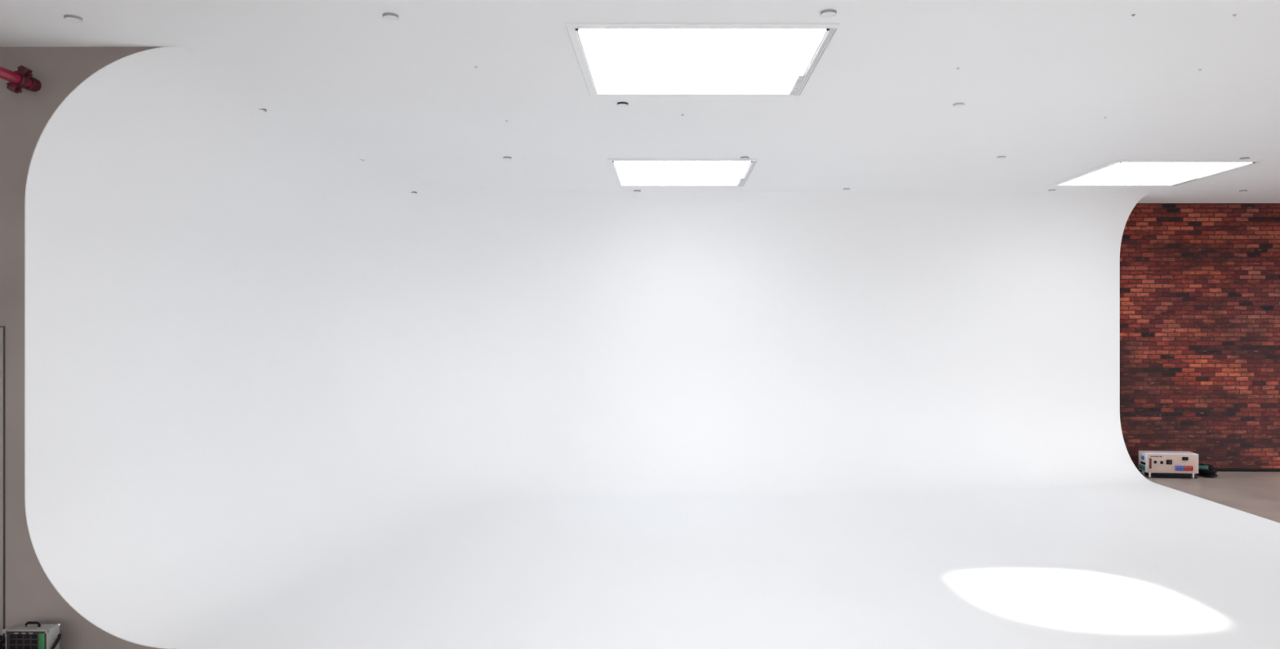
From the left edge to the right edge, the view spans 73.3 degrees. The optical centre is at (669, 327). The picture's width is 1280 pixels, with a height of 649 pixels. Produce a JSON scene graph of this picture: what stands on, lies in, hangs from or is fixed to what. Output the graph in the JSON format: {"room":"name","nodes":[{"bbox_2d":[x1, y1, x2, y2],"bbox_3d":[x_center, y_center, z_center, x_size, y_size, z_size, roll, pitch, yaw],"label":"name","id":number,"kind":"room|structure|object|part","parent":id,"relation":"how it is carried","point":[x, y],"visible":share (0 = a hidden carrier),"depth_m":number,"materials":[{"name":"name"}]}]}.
{"room":"studio","nodes":[
{"label":"studio","id":0,"kind":"room"},
{"bbox_2d":[0,46,161,648],"bbox_3d":[-5.555,0.135,5.563,4.890,3.871,0.114,0,0,0],"label":"wall","id":1,"kind":"structure","parent":0,"point":[30,596],"depth_m":5.51,"materials":[{"name":"grey paint"}]},
{"bbox_2d":[0,326,4,645],"bbox_3d":[-4.715,1.030,5.497,0.918,2.080,0.014,0,0,0],"label":"door","id":2,"kind":"structure","parent":1,"relation":"in","point":[2,328],"depth_m":5.49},
{"bbox_2d":[0,65,40,93],"bbox_3d":[-4.062,-1.551,3.805,0.153,0.169,3.430,0,0,0],"label":"pipe","id":3,"kind":"object","parent":1,"relation":"attached to","point":[22,77],"visible":1,"depth_m":5.34,"materials":[{"name":"metal"}]},
{"bbox_2d":[24,76,40,91],"bbox_3d":[-4.063,-1.552,5.467,0.086,0.086,0.066,0,0,0],"label":"pipe fitting","id":4,"kind":"object","parent":3,"relation":"attached to","point":[34,85],"depth_m":5.45,"materials":[{"name":"red paint"}]},
{"bbox_2d":[0,0,1279,203],"bbox_3d":[1.300,-1.800,2.810,18.600,0.001,19.620,0,0,0],"label":"ceiling","id":5,"kind":"structure","parent":0,"point":[1037,82],"depth_m":6.28,"materials":[{"name":"paint"}]},
{"bbox_2d":[63,14,82,22],"bbox_3d":[-3.457,-1.792,4.983,0.088,0.016,0.088,0,0,0],"label":"recessed light","id":6,"kind":"object","parent":5,"relation":"in","point":[72,18],"visible":1,"depth_m":4.97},
{"bbox_2d":[382,12,398,20],"bbox_3d":[-1.608,-1.792,4.951,0.088,0.016,0.088,0,0,0],"label":"recessed light","id":7,"kind":"object","parent":5,"relation":"in","point":[387,15],"visible":1,"depth_m":4.93,"materials":[{"name":"white plastic"}]},
{"bbox_2d":[502,155,511,159],"bbox_3d":[-1.716,-1.792,9.070,0.088,0.016,0.088,0,0,0],"label":"recessed light","id":8,"kind":"object","parent":5,"relation":"in","point":[506,157],"visible":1,"depth_m":9.04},
{"bbox_2d":[617,102,627,106],"bbox_3d":[-0.379,-1.792,6.890,0.088,0.016,0.088,0,0,0],"label":"recessed light","id":9,"kind":"object","parent":5,"relation":"in","point":[619,104],"visible":1,"depth_m":6.86,"materials":[{"name":"white plastic"}]},
{"bbox_2d":[607,158,757,186],"bbox_3d":[0.132,-1.787,10.007,1.603,0.026,1.710,0,0,0],"label":"ceiling light panel","id":10,"kind":"object","parent":5,"relation":"attached to","point":[625,171],"visible":1,"depth_m":9.88,"materials":[{"name":"white plastic"}]},
{"bbox_3d":[0.905,-1.782,10.007,0.044,0.007,1.626,0,0,0],"label":"slide rail","id":11,"kind":"part","parent":10,"relation":"part of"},
{"bbox_2d":[565,22,839,96],"bbox_3d":[0.193,-1.787,5.853,1.617,0.026,1.555,0,0,0],"label":"ceiling light panel","id":12,"kind":"object","parent":5,"relation":"attached to","point":[614,59],"visible":1,"depth_m":5.65,"materials":[{"name":"white plastic"}]},
{"bbox_3d":[0.974,-1.782,5.853,0.044,0.007,1.471,0,0,0],"label":"slide rail","id":13,"kind":"part","parent":12,"relation":"part of","materials":[{"name":"white metal"}]},
{"bbox_2d":[740,156,748,159],"bbox_3d":[0.787,-1.792,9.070,0.088,0.016,0.088,0,0,0],"label":"recessed light","id":14,"kind":"object","parent":5,"relation":"in","point":[741,157],"visible":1,"depth_m":9.04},
{"bbox_2d":[821,8,836,17],"bbox_3d":[0.904,-1.792,4.899,0.088,0.016,0.088,0,0,0],"label":"recessed light","id":15,"kind":"object","parent":5,"relation":"in","point":[828,12],"visible":1,"depth_m":4.88,"materials":[{"name":"white plastic"}]},
{"bbox_2d":[952,102,964,106],"bbox_3d":[2.320,-1.792,6.911,0.088,0.016,0.088,0,0,0],"label":"recessed light","id":16,"kind":"object","parent":5,"relation":"in","point":[960,104],"visible":1,"depth_m":6.89,"materials":[{"name":"white plastic"}]},
{"bbox_2d":[996,155,1005,159],"bbox_3d":[3.481,-1.792,9.035,0.088,0.016,0.088,0,0,0],"label":"recessed light","id":17,"kind":"object","parent":5,"relation":"in","point":[997,157],"visible":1,"depth_m":9.02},
{"bbox_2d":[1050,160,1262,186],"bbox_3d":[5.572,-1.787,10.022,1.554,0.026,1.630,0,0,0],"label":"ceiling light panel","id":18,"kind":"object","parent":5,"relation":"attached to","point":[1117,172],"visible":1,"depth_m":9.88,"materials":[{"name":"white plastic"}]},
{"bbox_3d":[6.321,-1.782,10.022,0.044,0.007,1.546,0,0,0],"label":"slide rail","id":19,"kind":"part","parent":18,"relation":"part of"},
{"bbox_2d":[1240,156,1249,159],"bbox_3d":[6.085,-1.792,9.106,0.088,0.016,0.088,0,0,0],"label":"recessed light","id":20,"kind":"object","parent":5,"relation":"in","point":[1245,157],"visible":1,"depth_m":9.08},
{"bbox_2d":[24,46,1279,648],"bbox_3d":[1.137,0.125,2.623,10.527,3.863,19.247,0,0,0],"label":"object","id":21,"kind":"structure","parent":0,"point":[281,392],"depth_m":8.96,"materials":[{"name":"paint"}]},
{"bbox_2d":[1120,203,1279,468],"bbox_3d":[7.700,0.135,12.520,5.800,3.870,0.200,0,0,0],"label":"brick wall","id":22,"kind":"structure","parent":0,"point":[1200,282],"depth_m":12.42,"materials":[{"name":"red brick"}]},
{"bbox_2d":[1139,471,1279,523],"bbox_3d":[1.300,2.145,2.710,18.600,0.150,19.420,0,0,0],"label":"floor","id":23,"kind":"structure","parent":0,"point":[1255,493],"depth_m":11.08,"materials":[{"name":"concrete"}]},
{"bbox_2d":[0,635,5,648],"bbox_3d":[-4.200,1.984,5.290,0.197,0.172,0.167,0,0,0],"label":"cable loop","id":24,"kind":"object","parent":23,"relation":"on","point":[2,638],"visible":0.94,"depth_m":5.32,"materials":[{"name":"black plastic"}]},
{"bbox_2d":[1,622,61,648],"bbox_3d":[-3.929,1.943,5.308,0.300,0.254,0.118,0,0,0],"label":"box","id":25,"kind":"object","parent":23,"relation":"on","point":[30,635],"visible":1,"depth_m":5.26,"materials":[{"name":"silver metal"}]},
{"bbox_2d":[9,640,15,644],"bbox_3d":[-4.016,1.920,5.254,0.033,0.025,0.006,0,0,0],"label":"socket","id":26,"kind":"object","parent":25,"relation":"attached to","point":[11,642],"depth_m":5.25,"materials":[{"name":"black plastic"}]},
{"bbox_2d":[9,634,15,638],"bbox_3d":[-4.016,1.887,5.254,0.033,0.025,0.006,0,0,0],"label":"socket","id":27,"kind":"object","parent":25,"relation":"attached to","point":[11,636],"depth_m":5.25,"materials":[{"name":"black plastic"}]},
{"bbox_2d":[17,640,22,644],"bbox_3d":[-3.972,1.920,5.254,0.033,0.025,0.006,0,0,0],"label":"socket","id":28,"kind":"object","parent":25,"relation":"attached to","point":[19,642],"depth_m":5.25,"materials":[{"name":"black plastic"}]},
{"bbox_2d":[17,634,22,638],"bbox_3d":[-3.972,1.887,5.254,0.033,0.025,0.006,0,0,0],"label":"socket","id":29,"kind":"object","parent":25,"relation":"attached to","point":[19,636],"depth_m":5.25,"materials":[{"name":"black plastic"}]},
{"bbox_3d":[-3.935,1.953,5.258,0.242,0.191,0.005,0,0,0],"label":"panel","id":30,"kind":"part","parent":25,"relation":"part of","materials":[{"name":"black plastic"}]},
{"bbox_2d":[24,640,30,644],"bbox_3d":[-3.928,1.920,5.254,0.033,0.025,0.006,0,0,0],"label":"socket","id":31,"kind":"object","parent":25,"relation":"attached to","point":[26,642],"depth_m":5.25,"materials":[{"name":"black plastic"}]},
{"bbox_2d":[24,634,30,638],"bbox_3d":[-3.928,1.887,5.254,0.033,0.025,0.006,0,0,0],"label":"socket","id":32,"kind":"object","parent":25,"relation":"attached to","point":[26,636],"depth_m":5.25,"materials":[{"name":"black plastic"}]},
{"bbox_3d":[-3.937,1.833,5.312,0.094,0.033,0.015,0,0,0],"label":"handle","id":33,"kind":"part","parent":25,"relation":"part of","materials":[{"name":"black plastic"}]},
{"bbox_2d":[31,640,36,644],"bbox_3d":[-3.884,1.920,5.254,0.033,0.025,0.006,0,0,0],"label":"socket","id":34,"kind":"object","parent":25,"relation":"attached to","point":[33,642],"depth_m":5.25,"materials":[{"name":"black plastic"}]},
{"bbox_2d":[31,634,36,638],"bbox_3d":[-3.884,1.887,5.254,0.033,0.025,0.006,0,0,0],"label":"socket","id":35,"kind":"object","parent":25,"relation":"attached to","point":[33,636],"depth_m":5.25,"materials":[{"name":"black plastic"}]},
{"bbox_2d":[1138,450,1198,478],"bbox_3d":[6.904,1.898,11.918,0.684,0.342,0.306,0,0,7],"label":"box","id":36,"kind":"object","parent":23,"relation":"on","point":[1155,464],"visible":1,"depth_m":11.81,"materials":[{"name":"white metal"}]},
{"bbox_3d":[6.575,1.946,11.981,0.009,0.073,0.190,0,0,7],"label":"plate","id":37,"kind":"part","parent":36,"relation":"part of","materials":[{"name":"teal plastic"}]},
{"bbox_3d":[6.911,2.029,11.931,0.502,0.070,0.238,0,0,7],"label":"kick plate","id":38,"kind":"part","parent":36,"relation":"part of","materials":[{"name":"black plastic"}]},
{"bbox_2d":[1166,459,1172,464],"bbox_3d":[6.848,1.842,11.787,0.077,0.064,0.037,0,0,0],"label":"socket","id":39,"kind":"object","parent":36,"relation":"attached to","point":[1168,461],"depth_m":11.79,"materials":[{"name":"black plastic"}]},
{"bbox_3d":[6.894,1.862,11.799,0.654,0.254,0.007,0,0,7],"label":"panel","id":40,"kind":"part","parent":36,"relation":"part of","materials":[{"name":"white metal"}]},
{"bbox_2d":[1182,457,1188,460],"bbox_3d":[7.052,1.792,11.768,0.074,0.045,0.017,0,0,7],"label":"switch","id":41,"kind":"object","parent":36,"relation":"attached to","point":[1183,458],"depth_m":11.76,"materials":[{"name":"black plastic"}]},
{"bbox_2d":[1195,463,1217,477],"bbox_3d":[7.464,1.985,12.062,0.254,0.173,0.523,0,0,0],"label":"cable coil","id":42,"kind":"object","parent":23,"relation":"on","point":[1204,470],"visible":0.62,"depth_m":11.87,"materials":[{"name":"black plastic"}]},
{"bbox_2d":[1137,468,1279,471],"bbox_3d":[8.475,2.047,12.386,4.051,0.043,0.053,0,0,0],"label":"baseboard","id":43,"kind":"structure","parent":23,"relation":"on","point":[1215,469],"depth_m":12.37,"materials":[{"name":"black plastic"}]}
]}

